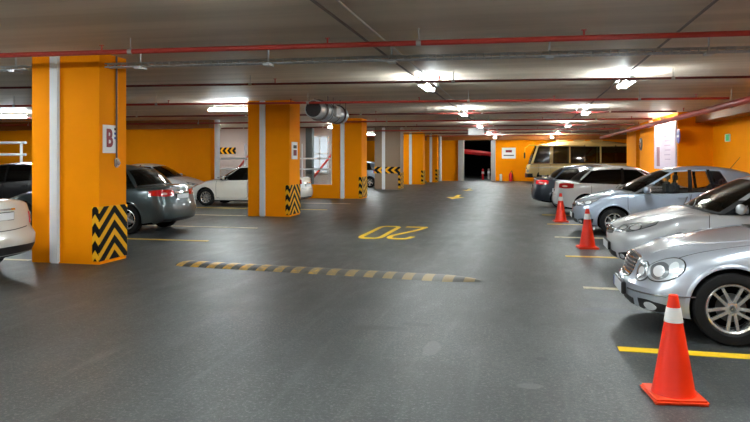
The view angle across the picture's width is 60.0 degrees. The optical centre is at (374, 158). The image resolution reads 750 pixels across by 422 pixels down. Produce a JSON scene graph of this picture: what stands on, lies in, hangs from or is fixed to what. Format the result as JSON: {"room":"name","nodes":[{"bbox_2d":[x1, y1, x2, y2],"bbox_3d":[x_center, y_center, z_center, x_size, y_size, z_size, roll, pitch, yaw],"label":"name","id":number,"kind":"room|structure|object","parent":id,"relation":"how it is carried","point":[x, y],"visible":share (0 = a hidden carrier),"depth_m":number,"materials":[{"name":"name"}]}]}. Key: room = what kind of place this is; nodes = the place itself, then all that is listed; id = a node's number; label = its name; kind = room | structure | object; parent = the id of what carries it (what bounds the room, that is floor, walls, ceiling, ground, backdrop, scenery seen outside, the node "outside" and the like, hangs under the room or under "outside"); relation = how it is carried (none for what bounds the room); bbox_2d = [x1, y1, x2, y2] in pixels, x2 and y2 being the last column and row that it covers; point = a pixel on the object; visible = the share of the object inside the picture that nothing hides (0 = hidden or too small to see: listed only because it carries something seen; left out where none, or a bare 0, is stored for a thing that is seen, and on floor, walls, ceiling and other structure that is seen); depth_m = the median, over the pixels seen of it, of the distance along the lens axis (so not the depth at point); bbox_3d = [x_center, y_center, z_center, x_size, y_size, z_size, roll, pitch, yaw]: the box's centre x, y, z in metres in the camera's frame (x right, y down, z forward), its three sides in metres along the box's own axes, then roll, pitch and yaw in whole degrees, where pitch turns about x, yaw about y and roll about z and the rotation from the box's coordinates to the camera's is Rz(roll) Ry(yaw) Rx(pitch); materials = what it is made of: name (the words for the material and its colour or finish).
{"room":"parking garage","nodes":[
{"label":"parking garage","id":0,"kind":"room"},
{"bbox_2d":[0,129,192,177],"bbox_3d":[-16.158,0.000,29.370,19.450,3.200,0.300,0,0,13],"label":"wall","id":1,"kind":"structure","parent":0,"point":[172,148],"depth_m":27.65,"materials":[{"name":"orange paint"}]},
{"bbox_2d":[17,130,31,161],"bbox_3d":[-15.127,0.175,28.828,1.500,2.850,0.300,0,0,13],"label":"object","id":2,"kind":"structure","parent":1,"relation":"attached to","point":[22,135],"depth_m":28.74,"materials":[{"name":"orange paint"}]},
{"bbox_2d":[0,119,213,130],"bbox_3d":[-16.241,-1.425,29.005,19.450,0.350,0.450,0,0,13],"label":"trim","id":3,"kind":"structure","parent":1,"relation":"attached to","point":[149,126],"depth_m":27.15,"materials":[{"name":"orange paint"}]},
{"bbox_2d":[193,128,213,181],"bbox_3d":[-7.132,0.175,27.007,0.800,2.850,0.300,0,0,13],"label":"pilaster","id":4,"kind":"object","parent":1,"relation":"attached to","point":[203,138],"visible":0.64,"depth_m":26.86,"materials":[{"name":"orange paint"}]},
{"bbox_2d":[220,126,331,183],"bbox_3d":[-13.121,0.000,34.935,22.900,3.200,0.300,0,0,13],"label":"wall","id":5,"kind":"structure","parent":0,"point":[237,138],"depth_m":33.34,"materials":[{"name":"paint"}]},
{"bbox_2d":[220,147,235,153],"bbox_3d":[-8.089,-0.400,33.613,1.900,0.340,0.040,0,0,13],"label":"board","id":6,"kind":"object","parent":5,"relation":"attached to","point":[223,150],"visible":0.36,"depth_m":33.48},
{"bbox_2d":[314,136,328,172],"bbox_3d":[-2.742,-0.200,32.325,0.910,1.870,0.080,0,0,13],"label":"window","id":7,"kind":"structure","parent":5,"relation":"in","point":[321,143],"depth_m":32.31,"materials":[{"name":"white glass"}]},
{"bbox_2d":[310,184,331,197],"bbox_3d":[-4.178,1.325,26.694,5.100,0.550,0.200,0,0,13],"label":"wall","id":8,"kind":"structure","parent":0,"point":[319,190],"depth_m":26.13,"materials":[{"name":"orange paint"}]},
{"bbox_2d":[220,144,331,184],"bbox_3d":[-4.178,0.225,26.694,5.060,1.650,0.060,0,0,13],"label":"railing","id":9,"kind":"object","parent":8,"relation":"on","point":[244,158],"depth_m":26.39,"materials":[{"name":"white metal"}]},
{"bbox_2d":[0,176,749,421],"bbox_3d":[-3.534,1.750,29.521,44.000,0.300,84.000,0,0,13],"label":"floor","id":10,"kind":"structure","parent":0,"point":[141,336],"depth_m":6.19,"materials":[{"name":"concrete"}]},
{"bbox_2d":[0,141,26,161],"bbox_3d":[-15.034,0.475,24.960,3.800,2.250,0.100,0,0,13],"label":"rail","id":11,"kind":"object","parent":10,"relation":"on","point":[21,154],"visible":0.61,"depth_m":24.58,"materials":[{"name":"white metal"}]},
{"bbox_2d":[0,162,31,198],"bbox_3d":[-10.631,0.844,19.240,4.072,1.512,2.040,0,0,13],"label":"car","id":12,"kind":"object","parent":10,"relation":"on","point":[15,178],"visible":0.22,"depth_m":18.37,"materials":[{"name":"black paint"}]},
{"bbox_2d":[0,199,34,261],"bbox_3d":[-6.999,0.875,9.262,4.210,1.450,2.011,0,0,7],"label":"car","id":13,"kind":"object","parent":10,"relation":"on","point":[17,235],"visible":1,"depth_m":9.00,"materials":[{"name":"white paint"}]},
{"bbox_2d":[3,258,31,260],"bbox_3d":[-7.101,1.598,10.591,3.450,0.004,0.120,0,0,13],"label":"parking line","id":14,"kind":"object","parent":10,"relation":"on","point":[4,258],"visible":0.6,"depth_m":10.27,"materials":[{"name":"beige paint"}]},
{"bbox_2d":[32,55,126,264],"bbox_3d":[-4.648,0.000,10.220,1.198,3.200,0.735,0,0,13],"label":"pillar","id":15,"kind":"structure","parent":10,"relation":"on","point":[79,206],"depth_m":9.91,"materials":[{"name":"orange paint"}]},
{"bbox_2d":[103,125,115,152],"bbox_3d":[-4.087,-0.300,10.030,0.016,0.430,0.355,0,0,13],"label":"letter sign","id":16,"kind":"object","parent":15,"relation":"attached to","point":[109,131],"visible":1,"depth_m":10.01,"materials":[{"name":"white paint"}]},
{"bbox_2d":[114,56,120,166],"bbox_3d":[-4.021,-0.730,10.166,0.085,1.740,0.100,0,0,13],"label":"conduit","id":17,"kind":"object","parent":15,"relation":"attached to","point":[117,162],"visible":1,"depth_m":10.16,"materials":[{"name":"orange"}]},
{"bbox_2d":[9,164,195,233],"bbox_3d":[-6.282,0.861,14.742,4.354,1.478,2.077,0,0,13],"label":"car","id":18,"kind":"object","parent":10,"relation":"on","point":[151,198],"visible":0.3,"depth_m":13.81,"materials":[{"name":"grey paint"}]},
{"bbox_2d":[149,190,173,196],"bbox_3d":[-4.490,0.732,13.736,0.572,0.148,0.172,0,0,-43],"label":"tail light","id":19,"kind":"object","parent":18,"relation":"attached to","point":[152,193],"depth_m":13.64,"materials":[{"name":"red plastic"}]},
{"bbox_2d":[127,238,206,241],"bbox_3d":[-5.699,1.598,13.143,5.050,0.004,0.120,0,0,13],"label":"parking line","id":20,"kind":"object","parent":10,"relation":"on","point":[127,238],"visible":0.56,"depth_m":12.81,"materials":[{"name":"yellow paint"}]},
{"bbox_2d":[131,163,203,186],"bbox_3d":[-8.486,0.894,25.110,4.258,1.412,2.040,0,0,13],"label":"car","id":21,"kind":"object","parent":10,"relation":"on","point":[173,176],"visible":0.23,"depth_m":24.57,"materials":[{"name":"white paint"}]},
{"bbox_2d":[142,225,247,227],"bbox_3d":[-5.167,1.598,15.483,5.050,0.004,0.120,0,0,13],"label":"parking line","id":22,"kind":"object","parent":10,"relation":"on","point":[142,225],"visible":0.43,"depth_m":15.26,"materials":[{"name":"beige paint"}]},
{"bbox_2d":[214,120,219,178],"bbox_3d":[-6.536,0.000,26.923,0.220,3.200,0.220,0,0,13],"label":"vertical pipe","id":23,"kind":"object","parent":10,"relation":"on","point":[216,126],"visible":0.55,"depth_m":26.83,"materials":[{"name":"white metal"}]},
{"bbox_2d":[195,214,246,215],"bbox_3d":[-5.292,1.598,18.537,3.450,0.004,0.120,0,0,13],"label":"parking line","id":24,"kind":"object","parent":10,"relation":"on","point":[195,214],"visible":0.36,"depth_m":18.20,"materials":[{"name":"beige paint"}]},
{"bbox_2d":[193,165,312,205],"bbox_3d":[-4.283,0.899,22.410,4.257,1.403,2.021,0,0,13],"label":"car","id":25,"kind":"object","parent":10,"relation":"on","point":[233,186],"visible":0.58,"depth_m":21.79,"materials":[{"name":"white paint"}]},
{"bbox_2d":[196,207,320,209],"bbox_3d":[-3.957,1.598,20.797,5.050,0.004,0.120,0,0,13],"label":"parking line","id":26,"kind":"object","parent":10,"relation":"on","point":[196,207],"visible":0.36,"depth_m":20.37,"materials":[{"name":"yellow paint"}]},
{"bbox_2d":[248,100,299,216],"bbox_3d":[-2.841,0.000,18.336,1.238,3.200,0.905,0,0,13],"label":"pillar","id":27,"kind":"structure","parent":10,"relation":"on","point":[273,176],"depth_m":17.94,"materials":[{"name":"orange paint"}]},
{"bbox_2d":[291,142,297,158],"bbox_3d":[-2.247,-0.220,18.162,0.034,0.480,0.420,0,0,13],"label":"notice sign","id":28,"kind":"object","parent":27,"relation":"attached to","point":[294,145],"visible":1,"depth_m":18.11,"materials":[{"name":"white paint"}]},
{"bbox_2d":[306,128,313,183],"bbox_3d":[-3.011,0.100,30.018,0.500,3.000,0.400,0,0,13],"label":"steel post","id":29,"kind":"object","parent":10,"relation":"on","point":[309,131],"visible":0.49,"depth_m":29.89,"materials":[{"name":"grey metal"}]},
{"bbox_2d":[314,154,330,177],"bbox_3d":[-2.252,0.035,31.101,2.565,3.192,0.100,0,0,-2],"label":"brace","id":30,"kind":"object","parent":10,"relation":"on","point":[325,162],"visible":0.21,"depth_m":31.05,"materials":[{"name":"red paint"}]},
{"bbox_2d":[175,261,481,281],"bbox_3d":[-0.815,1.577,9.211,4.657,0.045,0.440,0,0,18],"label":"bump","id":31,"kind":"object","parent":10,"relation":"on","point":[203,264],"visible":1,"depth_m":9.03},
{"bbox_2d":[332,118,366,198],"bbox_3d":[-1.026,0.000,26.307,1.238,3.200,0.955,0,0,13],"label":"pillar","id":32,"kind":"structure","parent":10,"relation":"on","point":[349,140],"depth_m":25.89,"materials":[{"name":"orange paint"}]},
{"bbox_2d":[367,161,374,187],"bbox_3d":[-1.373,0.872,36.721,3.978,1.456,2.021,0,0,13],"label":"car","id":33,"kind":"object","parent":10,"relation":"on","point":[370,165],"visible":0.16,"depth_m":35.70,"materials":[{"name":"white metal"}]},
{"bbox_2d":[375,127,403,189],"bbox_3d":[0.742,0.000,34.006,1.368,3.200,0.955,0,0,13],"label":"pillar","id":34,"kind":"structure","parent":10,"relation":"on","point":[389,174],"depth_m":33.59,"materials":[{"name":"beige paint"}]},
{"bbox_2d":[358,226,426,239],"bbox_3d":[0.432,1.598,14.106,1.149,0.004,2.500,0,0,13],"label":"speed number","id":35,"kind":"object","parent":10,"relation":"on","point":[397,227],"visible":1,"depth_m":13.83,"materials":[{"name":"yellow paint"}]},
{"bbox_2d":[404,132,424,184],"bbox_3d":[2.459,0.000,40.487,1.218,3.200,0.955,0,0,13],"label":"pillar","id":36,"kind":"structure","parent":10,"relation":"on","point":[414,144],"depth_m":40.07,"materials":[{"name":"orange paint"}]},
{"bbox_2d":[427,135,438,181],"bbox_3d":[3.910,0.000,44.156,0.718,3.200,0.755,0,0,13],"label":"pillar","id":37,"kind":"structure","parent":10,"relation":"on","point":[432,142],"depth_m":43.82,"materials":[{"name":"orange paint"}]},
{"bbox_2d":[439,136,441,180],"bbox_3d":[4.650,0.000,46.324,0.220,3.200,0.220,0,0,13],"label":"vertical pipe","id":38,"kind":"object","parent":10,"relation":"on","point":[440,138],"visible":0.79,"depth_m":46.23,"materials":[{"name":"white metal"}]},
{"bbox_2d":[448,195,462,198],"bbox_3d":[3.381,1.598,27.101,0.750,0.004,3.000,0,0,13],"label":"arrow marking","id":39,"kind":"object","parent":10,"relation":"on","point":[456,196],"visible":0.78,"depth_m":26.60,"materials":[{"name":"yellow paint"}]},
{"bbox_2d":[509,171,512,180],"bbox_3d":[9.521,1.218,45.618,0.240,0.764,0.255,0,0,-29],"label":"fire extinguisher","id":40,"kind":"object","parent":10,"relation":"on","point":[510,173],"visible":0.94,"depth_m":45.55,"materials":[{"name":"red metal"}]},
{"bbox_2d":[553,193,568,221],"bbox_3d":[4.703,1.240,16.467,0.361,0.720,0.361,0,0,7],"label":"traffic cone","id":41,"kind":"object","parent":10,"relation":"on","point":[560,216],"visible":1,"depth_m":16.39,"materials":[{"name":"plastic"}]},
{"bbox_2d":[531,165,600,207],"bbox_3d":[7.274,0.899,21.112,4.304,1.403,2.040,0,0,13],"label":"car","id":42,"kind":"object","parent":10,"relation":"on","point":[542,187],"visible":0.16,"depth_m":20.76,"materials":[{"name":"black paint"}]},
{"bbox_2d":[536,180,548,184],"bbox_3d":[5.347,0.761,20.816,0.423,0.149,0.102,0,0,35],"label":"tail light","id":43,"kind":"object","parent":42,"relation":"attached to","point":[538,182],"depth_m":20.77,"materials":[{"name":"red plastic"}]},
{"bbox_2d":[524,140,626,176],"bbox_3d":[13.455,0.190,42.883,7.097,2.820,2.400,0,0,13],"label":"minibus","id":44,"kind":"object","parent":10,"relation":"on","point":[546,158],"visible":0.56,"depth_m":42.13,"materials":[{"name":"beige metal"}]},
{"bbox_2d":[556,140,602,141],"bbox_3d":[13.456,-1.150,42.883,2.900,0.140,0.800,0,0,13],"label":"roof vent","id":45,"kind":"object","parent":44,"relation":"attached to","point":[556,140],"depth_m":42.50,"materials":[{"name":"beige metal"}]},
{"bbox_2d":[557,237,602,238],"bbox_3d":[6.083,1.598,12.686,4.970,0.004,0.130,0,0,13],"label":"parking line","id":46,"kind":"object","parent":10,"relation":"on","point":[557,237],"visible":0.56,"depth_m":13.13,"materials":[{"name":"beige paint"}]},
{"bbox_2d":[576,209,599,249],"bbox_3d":[3.789,1.250,11.598,0.351,0.700,0.351,0,0,7],"label":"traffic cone","id":47,"kind":"object","parent":10,"relation":"on","point":[587,241],"visible":1,"depth_m":11.52,"materials":[{"name":"plastic"}]},
{"bbox_2d":[565,255,615,257],"bbox_3d":[5.521,1.598,10.106,4.920,0.004,0.130,0,0,13],"label":"parking line","id":48,"kind":"object","parent":10,"relation":"on","point":[565,255],"visible":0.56,"depth_m":10.59,"materials":[{"name":"yellow paint"}]},
{"bbox_2d":[583,164,610,165],"bbox_3d":[8.438,0.894,23.616,4.163,1.412,2.021,0,0,13],"label":"car","id":49,"kind":"object","parent":10,"relation":"on","point":[583,164],"visible":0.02,"depth_m":23.37,"materials":[{"name":"white paint"}]},
{"bbox_2d":[583,286,617,289],"bbox_3d":[4.955,1.598,7.507,4.870,0.004,0.130,0,0,13],"label":"parking line","id":50,"kind":"object","parent":10,"relation":"on","point":[584,287],"visible":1,"depth_m":7.98,"materials":[{"name":"beige paint"}]},
{"bbox_2d":[552,165,687,208],"bbox_3d":[7.138,0.899,18.374,4.116,1.403,2.021,0,0,13],"label":"car","id":51,"kind":"object","parent":10,"relation":"on","point":[592,180],"visible":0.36,"depth_m":17.92,"materials":[{"name":"white paint"}]},
{"bbox_2d":[559,183,573,188],"bbox_3d":[5.310,0.758,18.065,0.423,0.157,0.105,0,0,35],"label":"tail light","id":52,"kind":"object","parent":51,"relation":"attached to","point":[561,185],"depth_m":18.03,"materials":[{"name":"red plastic"}]},
{"bbox_2d":[570,160,749,232],"bbox_3d":[6.158,0.784,13.879,3.789,1.633,2.002,0,0,13],"label":"car","id":53,"kind":"object","parent":10,"relation":"on","point":[607,206],"visible":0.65,"depth_m":13.40,"materials":[{"name":"blue metal"}]},
{"bbox_2d":[643,187,649,193],"bbox_3d":[5.487,0.641,13.143,0.117,0.135,0.268,0,0,13],"label":"mirror","id":54,"kind":"object","parent":53,"relation":"attached to","point":[646,190],"depth_m":13.05,"materials":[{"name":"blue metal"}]},
{"bbox_2d":[640,294,709,406],"bbox_3d":[2.004,1.258,4.364,0.344,0.685,0.344,0,0,6],"label":"traffic cone","id":55,"kind":"object","parent":10,"relation":"on","point":[673,382],"visible":1,"depth_m":4.29,"materials":[{"name":"red plastic"}]},
{"bbox_2d":[603,176,749,259],"bbox_3d":[5.290,0.891,8.949,4.024,1.418,2.030,0,0,13],"label":"car","id":56,"kind":"object","parent":10,"relation":"on","point":[726,204],"visible":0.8,"depth_m":8.63,"materials":[{"name":"silver metal"}]},
{"bbox_2d":[606,224,615,232],"bbox_3d":[3.396,1.006,9.380,0.098,0.119,0.642,0,0,13],"label":"grille","id":57,"kind":"object","parent":56,"relation":"attached to","point":[611,228],"depth_m":9.24,"materials":[{"name":"silver metal"}]},
{"bbox_2d":[609,249,616,256],"bbox_3d":[3.442,1.339,9.370,0.154,0.127,0.790,0,0,13],"label":"grille","id":58,"kind":"object","parent":56,"relation":"attached to","point":[613,251],"depth_m":9.08,"materials":[{"name":"black plastic"}]},
{"bbox_2d":[630,225,640,229],"bbox_3d":[3.500,0.925,8.740,0.133,0.066,0.146,0,0,13],"label":"headlight assembly","id":59,"kind":"object","parent":56,"relation":"on","point":[632,227],"depth_m":8.72,"materials":[{"name":"white"}]},
{"bbox_2d":[627,210,683,220],"bbox_3d":[3.875,0.783,8.928,0.786,0.192,0.043,0,0,30],"label":"hood","id":60,"kind":"object","parent":56,"relation":"attached to","point":[647,216],"depth_m":8.93,"materials":[{"name":"silver metal"}]},
{"bbox_2d":[735,204,746,214],"bbox_3d":[4.611,0.641,8.200,0.117,0.135,0.268,0,0,13],"label":"mirror","id":61,"kind":"object","parent":56,"relation":"attached to","point":[741,209],"depth_m":8.12,"materials":[{"name":"silver metal"}]},
{"bbox_2d":[614,224,749,345],"bbox_3d":[4.653,0.894,6.048,4.586,1.412,2.086,0,0,7],"label":"car","id":62,"kind":"object","parent":10,"relation":"on","point":[708,270],"visible":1,"depth_m":5.67,"materials":[{"name":"silver metal"}]},
{"bbox_2d":[624,293,633,303],"bbox_3d":[2.543,1.353,6.477,0.166,0.108,0.773,0,0,13],"label":"grille","id":63,"kind":"object","parent":62,"relation":"attached to","point":[630,296],"depth_m":6.18,"materials":[{"name":"black plastic"}]},
{"bbox_2d":[621,249,641,275],"bbox_3d":[2.548,1.039,6.476,0.162,0.229,0.592,0,0,13],"label":"grille","id":64,"kind":"object","parent":62,"relation":"attached to","point":[633,259],"depth_m":6.36,"materials":[{"name":"silver metal"}]},
{"bbox_2d":[638,266,644,275],"bbox_3d":[2.490,1.050,6.064,0.038,0.091,0.106,0,0,-3],"label":"headlight assembly","id":65,"kind":"object","parent":62,"relation":"on","point":[641,269],"depth_m":6.06,"materials":[{"name":"white"}]},
{"bbox_2d":[644,302,655,309],"bbox_3d":[2.477,1.329,5.858,0.034,0.071,0.145,0,0,-21],"label":"fog light","id":66,"kind":"object","parent":62,"relation":"attached to","point":[647,305],"depth_m":5.84,"materials":[{"name":"white glass"}]},
{"bbox_2d":[653,265,664,276],"bbox_3d":[2.559,1.012,5.843,0.054,0.102,0.130,0,0,-18],"label":"headlight assembly","id":67,"kind":"object","parent":62,"relation":"on","point":[658,270],"depth_m":5.83,"materials":[{"name":"white"}]},
{"bbox_2d":[641,225,732,244],"bbox_3d":[3.332,0.823,6.801,1.102,0.267,0.426,0,0,13],"label":"hood","id":68,"kind":"object","parent":62,"relation":"attached to","point":[729,226],"depth_m":6.70,"materials":[{"name":"silver metal"}]},
{"bbox_2d":[652,240,749,257],"bbox_3d":[3.114,0.823,5.844,1.102,0.267,0.426,0,0,13],"label":"hood","id":69,"kind":"object","parent":62,"relation":"attached to","point":[695,248],"depth_m":5.85,"materials":[{"name":"silver metal"}]},
{"bbox_2d":[617,346,749,358],"bbox_3d":[4.394,1.598,4.928,4.820,0.004,0.130,0,0,13],"label":"parking line","id":70,"kind":"object","parent":10,"relation":"on","point":[620,348],"visible":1,"depth_m":5.32,"materials":[{"name":"yellow paint"}]},
{"bbox_2d":[0,0,749,140],"bbox_3d":[-3.534,-1.750,29.521,44.000,0.300,84.000,0,0,13],"label":"ceiling","id":71,"kind":"structure","parent":0,"point":[25,25],"depth_m":9.63,"materials":[{"name":"concrete"}]},
{"bbox_2d":[0,111,30,117],"bbox_3d":[-12.305,-1.490,22.083,1.250,0.220,0.180,0,0,13],"label":"ceiling lamp","id":72,"kind":"object","parent":71,"relation":"attached to","point":[24,115],"visible":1,"depth_m":21.99,"materials":[{"name":"white plastic"}]},
{"bbox_2d":[208,105,247,111],"bbox_3d":[-4.256,-1.490,18.917,1.250,0.220,0.180,0,0,13],"label":"ceiling lamp","id":73,"kind":"object","parent":71,"relation":"attached to","point":[243,108],"visible":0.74,"depth_m":18.85,"materials":[{"name":"white plastic"}]},
{"bbox_2d":[0,116,651,125],"bbox_3d":[-7.112,-1.491,26.195,34.544,0.218,0.079,0,0,10],"label":"pipe","id":74,"kind":"object","parent":71,"relation":"hanging from","point":[631,118],"visible":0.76,"depth_m":24.64,"materials":[{"name":"red metal"}]},
{"bbox_2d":[305,96,348,123],"bbox_3d":[-1.225,-1.258,17.186,0.586,0.623,2.490,0,0,13],"label":"fan","id":75,"kind":"object","parent":71,"relation":"hanging from","point":[329,113],"visible":0.9,"depth_m":16.54,"materials":[{"name":"silver metal"}]},
{"bbox_2d":[0,108,683,118],"bbox_3d":[-7.948,-1.493,22.003,34.842,0.214,0.073,0,0,8],"label":"pipe","id":76,"kind":"object","parent":71,"relation":"hanging from","point":[576,111],"visible":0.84,"depth_m":20.53,"materials":[{"name":"red metal"}]},
{"bbox_2d":[0,88,729,106],"bbox_3d":[-9.274,-1.457,16.701,34.672,0.286,0.078,0,0,7],"label":"pipe","id":77,"kind":"object","parent":71,"relation":"hanging from","point":[695,97],"visible":1,"depth_m":15.37,"materials":[{"name":"red metal"}]},
{"bbox_2d":[0,28,749,57],"bbox_3d":[-10.819,-1.489,9.915,34.555,0.222,0.087,0,0,10],"label":"pipe","id":78,"kind":"object","parent":71,"relation":"hanging from","point":[130,51],"visible":1,"depth_m":8.03,"materials":[{"name":"red metal"}]},
{"bbox_2d":[0,37,749,72],"bbox_3d":[-10.579,-1.470,10.966,34.558,0.260,0.191,0,0,10],"label":"cable tray","id":79,"kind":"object","parent":71,"relation":"hanging from","point":[136,65],"visible":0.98,"depth_m":9.03,"materials":[{"name":"metal"}]},
{"bbox_2d":[0,71,749,88],"bbox_3d":[-9.914,-1.495,13.371,34.904,0.210,0.072,0,0,7],"label":"pipe","id":80,"kind":"object","parent":71,"relation":"hanging from","point":[671,77],"visible":0.78,"depth_m":11.98,"materials":[{"name":"red metal"}]},
{"bbox_2d":[310,0,491,134],"bbox_3d":[2.302,-1.548,18.962,0.078,0.104,54.000,0,0,13],"label":"conduit","id":81,"kind":"object","parent":71,"relation":"attached to","point":[313,1],"visible":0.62,"depth_m":7.95,"materials":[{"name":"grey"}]},
{"bbox_2d":[335,0,492,132],"bbox_3d":[2.522,-1.550,18.912,0.060,0.101,54.000,0,0,13],"label":"conduit","id":82,"kind":"object","parent":71,"relation":"attached to","point":[338,1],"visible":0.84,"depth_m":8.14,"materials":[{"name":"grey metal"}]},
{"bbox_2d":[417,74,434,91],"bbox_3d":[1.006,-1.490,12.796,0.180,0.220,1.250,0,0,13],"label":"ceiling lamp","id":83,"kind":"object","parent":71,"relation":"attached to","point":[430,88],"visible":0.83,"depth_m":12.84,"materials":[{"name":"white plastic"}]},
{"bbox_2d":[221,121,638,128],"bbox_3d":[-6.032,-1.493,30.419,34.746,0.214,0.070,0,0,11],"label":"pipe","id":84,"kind":"object","parent":71,"relation":"hanging from","point":[585,124],"visible":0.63,"depth_m":28.37,"materials":[{"name":"red metal"}]},
{"bbox_2d":[458,107,466,115],"bbox_3d":[2.782,-1.490,20.596,0.180,0.220,1.250,0,0,13],"label":"ceiling lamp","id":85,"kind":"object","parent":71,"relation":"attached to","point":[460,112],"visible":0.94,"depth_m":20.00,"materials":[{"name":"white plastic"}]},
{"bbox_2d":[468,128,483,134],"bbox_3d":[4.704,-1.350,30.209,0.720,0.500,0.100,0,0,13],"label":"hanging sign","id":86,"kind":"object","parent":71,"relation":"hanging from","point":[471,131],"visible":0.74,"depth_m":30.16,"materials":[{"name":"white paint"}]},
{"bbox_2d":[367,134,599,136],"bbox_3d":[-3.352,-1.491,42.710,34.500,0.218,0.076,0,0,13],"label":"pipe","id":87,"kind":"object","parent":71,"relation":"hanging from","point":[433,134],"visible":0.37,"depth_m":40.03,"materials":[{"name":"red metal"}]},
{"bbox_2d":[367,131,608,134],"bbox_3d":[-4.150,-1.491,38.687,34.730,0.218,0.076,0,0,13],"label":"pipe","id":88,"kind":"object","parent":71,"relation":"hanging from","point":[495,132],"visible":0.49,"depth_m":36.10,"materials":[{"name":"red metal"}]},
{"bbox_2d":[367,127,619,131],"bbox_3d":[-5.229,-1.491,34.466,34.507,0.218,0.085,0,0,12],"label":"pipe","id":89,"kind":"object","parent":71,"relation":"hanging from","point":[537,127],"visible":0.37,"depth_m":31.96,"materials":[{"name":"red metal"}]},
{"bbox_2d":[581,107,590,114],"bbox_3d":[6.504,-1.490,20.005,0.180,0.220,1.250,0,0,13],"label":"ceiling lamp","id":90,"kind":"object","parent":71,"relation":"hanging from","point":[587,109],"visible":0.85,"depth_m":19.59,"materials":[{"name":"white plastic"}]},
{"bbox_2d":[617,72,637,88],"bbox_3d":[4.728,-1.490,12.205,0.180,0.220,1.250,0,0,13],"label":"ceiling lamp","id":91,"kind":"object","parent":71,"relation":"attached to","point":[622,84],"visible":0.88,"depth_m":12.27,"materials":[{"name":"white plastic"}]},
{"bbox_2d":[552,0,718,134],"bbox_3d":[5.993,-1.548,18.122,0.084,0.104,54.000,0,0,13],"label":"conduit","id":92,"kind":"object","parent":71,"relation":"attached to","point":[713,2],"visible":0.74,"depth_m":8.53,"materials":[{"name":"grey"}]},
{"bbox_2d":[599,89,749,138],"bbox_3d":[8.225,-1.381,15.049,0.202,0.438,49.002,0,0,12],"label":"pipe","id":93,"kind":"object","parent":71,"relation":"hanging from","point":[745,100],"visible":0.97,"depth_m":18.07,"materials":[{"name":"metal"}]},
{"bbox_2d":[367,140,457,180],"bbox_3d":[-6.416,0.000,49.407,25.550,3.200,0.300,0,0,13],"label":"wall","id":94,"kind":"structure","parent":0,"point":[449,147],"depth_m":46.63,"materials":[{"name":"orange paint"}]},
{"bbox_2d":[458,140,463,180],"bbox_3d":[6.153,0.150,46.392,0.400,2.900,0.400,0,0,13],"label":"trim","id":95,"kind":"structure","parent":94,"relation":"attached to","point":[460,142],"depth_m":46.19,"materials":[{"name":"grey paint"}]},
{"bbox_2d":[367,135,626,140],"bbox_3d":[1.526,-1.450,47.240,42.000,0.300,0.400,0,0,13],"label":"beam","id":96,"kind":"structure","parent":94,"relation":"attached to","point":[570,137],"depth_m":45.00,"materials":[{"name":"orange paint"}]},
{"bbox_2d":[464,149,490,155],"bbox_3d":[7.720,0.376,48.129,5.038,2.449,0.404,0,0,1],"label":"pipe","id":97,"kind":"structure","parent":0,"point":[466,151],"depth_m":48.03,"materials":[{"name":"red metal"}]},
{"bbox_2d":[464,141,490,175],"bbox_3d":[10.429,0.000,59.315,12.000,3.200,0.300,0,0,13],"label":"doorway","id":98,"kind":"structure","parent":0,"point":[473,164],"depth_m":59.41,"materials":[{"name":"black"}]},
{"bbox_2d":[496,139,626,180],"bbox_3d":[15.345,0.000,44.760,13.950,3.200,0.300,0,0,13],"label":"wall","id":99,"kind":"structure","parent":0,"point":[517,166],"depth_m":45.82,"materials":[{"name":"orange paint"}]},
{"bbox_2d":[491,140,495,180],"bbox_3d":[8.352,0.150,45.916,0.300,2.900,0.450,0,0,13],"label":"trim","id":100,"kind":"structure","parent":99,"relation":"attached to","point":[493,142],"depth_m":45.71,"materials":[{"name":"grey paint"}]},
{"bbox_2d":[502,148,515,158],"bbox_3d":[9.452,-0.380,45.925,0.960,0.760,0.046,0,0,13],"label":"wall sign","id":101,"kind":"object","parent":99,"relation":"attached to","point":[507,153],"visible":1,"depth_m":45.91,"materials":[{"name":"white paint"}]},
{"bbox_2d":[627,126,639,168],"bbox_3d":[14.290,0.000,32.693,2.650,3.200,2.900,0,0,13],"label":"wall","id":102,"kind":"structure","parent":0,"point":[633,151],"depth_m":32.28,"materials":[{"name":"orange paint"}]},
{"bbox_2d":[640,112,712,187],"bbox_3d":[12.618,0.000,25.690,2.800,3.200,7.500,0,0,13],"label":"wall","id":103,"kind":"structure","parent":0,"point":[695,146],"depth_m":22.28,"materials":[{"name":"orange paint"}]},
{"bbox_2d":[639,138,642,149],"bbox_3d":[11.953,-0.650,29.277,0.090,0.600,0.600,0,0,13],"label":"convex mirror","id":104,"kind":"object","parent":103,"relation":"attached to","point":[640,139],"visible":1,"depth_m":29.12,"materials":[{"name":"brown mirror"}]},
{"bbox_2d":[654,121,676,168],"bbox_3d":[10.837,-0.475,24.326,0.058,1.750,3.750,0,0,13],"label":"poster","id":105,"kind":"object","parent":103,"relation":"attached to","point":[665,142],"visible":0.93,"depth_m":24.07,"materials":[{"name":"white paper"}]},
{"bbox_2d":[676,129,679,143],"bbox_3d":[10.334,-0.760,22.133,0.056,0.500,0.550,0,0,13],"label":"round sign","id":106,"kind":"object","parent":103,"relation":"attached to","point":[678,130],"visible":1,"depth_m":22.04,"materials":[{"name":"blue"}]},
{"bbox_2d":[713,116,749,173],"bbox_3d":[7.410,0.000,3.492,0.300,3.200,38.100,0,0,13],"label":"wall","id":107,"kind":"structure","parent":0,"point":[725,154],"depth_m":19.95,"materials":[{"name":"orange paint"}]},
{"bbox_2d":[695,103,749,122],"bbox_3d":[6.996,-1.410,3.586,0.550,0.380,38.100,0,0,13],"label":"trim","id":108,"kind":"structure","parent":107,"relation":"attached to","point":[742,110],"depth_m":19.31,"materials":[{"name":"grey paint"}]},
{"bbox_2d":[725,134,730,141],"bbox_3d":[11.088,-0.650,20.448,0.056,0.240,0.440,0,0,13],"label":"exit sign","id":109,"kind":"object","parent":107,"relation":"attached to","point":[727,136],"visible":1,"depth_m":20.36,"materials":[{"name":"white paint"}]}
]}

